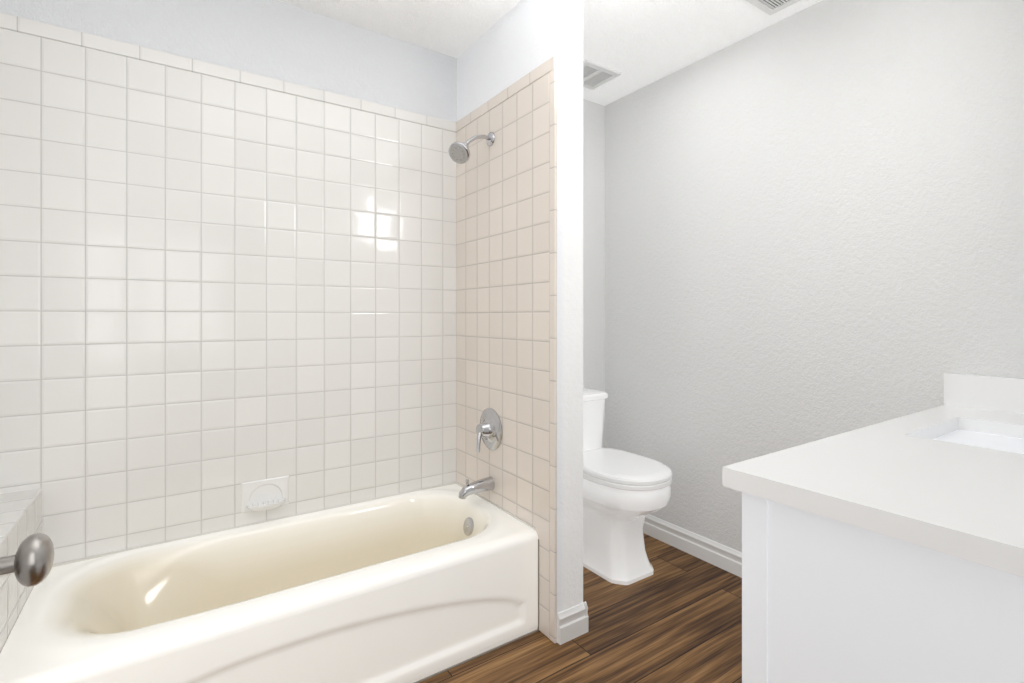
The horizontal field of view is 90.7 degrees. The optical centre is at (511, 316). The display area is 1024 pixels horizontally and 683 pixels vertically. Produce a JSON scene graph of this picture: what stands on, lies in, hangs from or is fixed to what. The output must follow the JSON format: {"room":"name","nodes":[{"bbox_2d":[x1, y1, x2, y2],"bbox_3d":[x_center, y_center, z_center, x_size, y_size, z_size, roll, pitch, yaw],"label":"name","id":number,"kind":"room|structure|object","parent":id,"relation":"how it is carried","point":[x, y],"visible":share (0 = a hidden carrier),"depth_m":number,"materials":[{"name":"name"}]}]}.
{"room":"bathroom","nodes":[
{"label":"bathroom","id":0,"kind":"room"},
{"bbox_2d":[0,0,604,447],"bbox_3d":[-0.664,-0.041,2.267,3.080,2.448,0.100,0,0,-34],"label":"wall","id":1,"kind":"structure","parent":0,"point":[284,42],"depth_m":2.11,"materials":[{"name":"paint"}]},
{"bbox_2d":[0,12,455,563],"bbox_3d":[-1.047,-0.053,1.943,1.882,1.784,0.015,0,0,-34],"label":"tile","id":2,"kind":"structure","parent":1,"relation":"attached to","point":[220,286],"depth_m":1.88,"materials":[{"name":"white tile"}]},
{"bbox_2d":[241,475,288,512],"bbox_3d":[-0.958,0.697,1.974,0.170,0.116,0.061,0,0,-34],"label":"soap dish","id":3,"kind":"object","parent":2,"relation":"attached to","point":[264,494],"visible":1,"depth_m":1.98,"materials":[{"name":"white ceramic"}]},
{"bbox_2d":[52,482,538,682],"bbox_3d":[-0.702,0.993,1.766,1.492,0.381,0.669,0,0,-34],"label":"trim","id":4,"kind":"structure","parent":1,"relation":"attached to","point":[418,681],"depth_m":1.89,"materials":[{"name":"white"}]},
{"bbox_2d":[457,0,582,642],"bbox_3d":[-0.001,-0.041,2.189,0.126,2.448,0.773,0,0,-34],"label":"wall","id":5,"kind":"structure","parent":0,"point":[519,40],"depth_m":1.88,"materials":[{"name":"paint"}]},
{"bbox_2d":[456,56,556,642],"bbox_3d":[-0.054,0.119,2.147,0.015,2.128,0.763,0,0,-34],"label":"tile","id":6,"kind":"structure","parent":5,"relation":"attached to","point":[506,276],"depth_m":2.04,"materials":[{"name":"white tile"}]},
{"bbox_2d":[448,132,494,163],"bbox_3d":[-0.165,-0.716,2.114,0.211,0.165,0.103,0,0,-34],"label":"shower head","id":7,"kind":"object","parent":6,"relation":"attached to","point":[459,152],"visible":1,"depth_m":2.07},
{"bbox_2d":[459,476,494,498],"bbox_3d":[-0.155,0.722,2.147,0.159,0.078,0.058,0,0,-34],"label":"tub spout","id":8,"kind":"object","parent":6,"relation":"attached to","point":[481,485],"visible":1,"depth_m":2.13,"materials":[{"name":"silver metal"}]},
{"bbox_2d":[476,408,501,451],"bbox_3d":[-0.128,0.486,2.165,0.094,0.180,0.180,0,0,-34],"label":"handle","id":9,"kind":"object","parent":6,"relation":"attached to","point":[489,429],"depth_m":2.15,"materials":[{"name":"silver metal"}]},
{"bbox_2d":[558,601,587,636],"bbox_3d":[0.060,1.129,2.200,0.043,0.108,0.753,0,0,-34],"label":"baseboard","id":10,"kind":"structure","parent":5,"relation":"attached to","point":[573,622],"depth_m":1.87,"materials":[{"name":"white paint"}]},
{"bbox_2d":[278,0,821,105],"bbox_3d":[0.288,-1.294,0.859,3.080,0.060,3.500,0,0,-34],"label":"ceiling","id":11,"kind":"structure","parent":0,"point":[638,44],"depth_m":2.20,"materials":[{"name":"white paint"}]},
{"bbox_2d":[583,59,620,89],"bbox_3d":[0.406,-1.258,2.640,0.240,0.014,0.215,0,0,-34],"label":"ceiling vent","id":12,"kind":"object","parent":11,"relation":"in","point":[595,75],"visible":0.69,"depth_m":2.62,"materials":[{"name":"white plastic"}]},
{"bbox_2d":[745,0,800,15],"bbox_3d":[1.052,-1.259,1.873,0.300,0.012,0.360,0,0,-34],"label":"ceiling vent","id":13,"kind":"object","parent":11,"relation":"in","point":[770,7],"visible":0.98,"depth_m":2.03,"materials":[{"name":"white plastic"}]},
{"bbox_2d":[420,533,741,682],"bbox_3d":[0.288,1.214,0.859,3.080,0.060,3.500,0,0,-34],"label":"floor","id":14,"kind":"structure","parent":0,"point":[676,617],"depth_m":1.85,"materials":[{"name":"brown wood"}]},
{"bbox_2d":[0,488,41,652],"bbox_3d":[-1.452,0.867,1.201,0.380,0.633,0.763,0,0,-34],"label":"ledge","id":15,"kind":"object","parent":14,"relation":"on","point":[20,516],"visible":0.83,"depth_m":1.37,"materials":[{"name":"tile"}]},
{"bbox_2d":[0,484,537,682],"bbox_3d":[-0.703,0.995,1.765,1.488,0.378,0.664,0,0,-34],"label":"bathtub","id":16,"kind":"object","parent":14,"relation":"on","point":[412,587],"visible":1,"depth_m":1.64,"materials":[{"name":"ceramic"}]},
{"bbox_2d":[583,389,671,584],"bbox_3d":[0.438,0.797,2.485,0.462,0.773,0.744,0,0,-34],"label":"toilet","id":17,"kind":"object","parent":14,"relation":"on","point":[625,493],"visible":0.58,"depth_m":2.29,"materials":[{"name":"white ceramic"}]},
{"bbox_2d":[722,373,1023,682],"bbox_3d":[1.077,0.638,1.135,1.261,1.092,0.538,0,0,-34],"label":"bathroom vanity","id":18,"kind":"object","parent":14,"relation":"on","point":[890,551],"visible":1,"depth_m":0.86,"materials":[{"name":"white paint"}]},
{"bbox_2d":[605,0,1023,551],"bbox_3d":[1.551,-0.041,1.652,0.100,2.448,3.400,0,0,-34],"label":"wall","id":19,"kind":"structure","parent":0,"point":[814,222],"depth_m":2.06,"materials":[{"name":"white paint"}]},
{"bbox_2d":[643,514,741,577],"bbox_3d":[0.995,1.129,2.372,0.015,0.108,1.585,0,0,-34],"label":"baseboard","id":20,"kind":"structure","parent":19,"relation":"attached to","point":[726,558],"depth_m":2.50,"materials":[{"name":"white paint"}]},
{"bbox_3d":[0.594,-0.040,0.407,2.880,2.448,0.120,0,0,-34],"label":"wall","id":21,"kind":"structure","parent":0,"visible":0},
{"bbox_2d":[0,533,53,586],"bbox_3d":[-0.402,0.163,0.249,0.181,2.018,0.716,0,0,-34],"label":"door knob","id":22,"kind":"object","parent":21,"relation":"in","point":[29,563],"depth_m":0.52,"materials":[{"name":"silver metal"}]}
]}

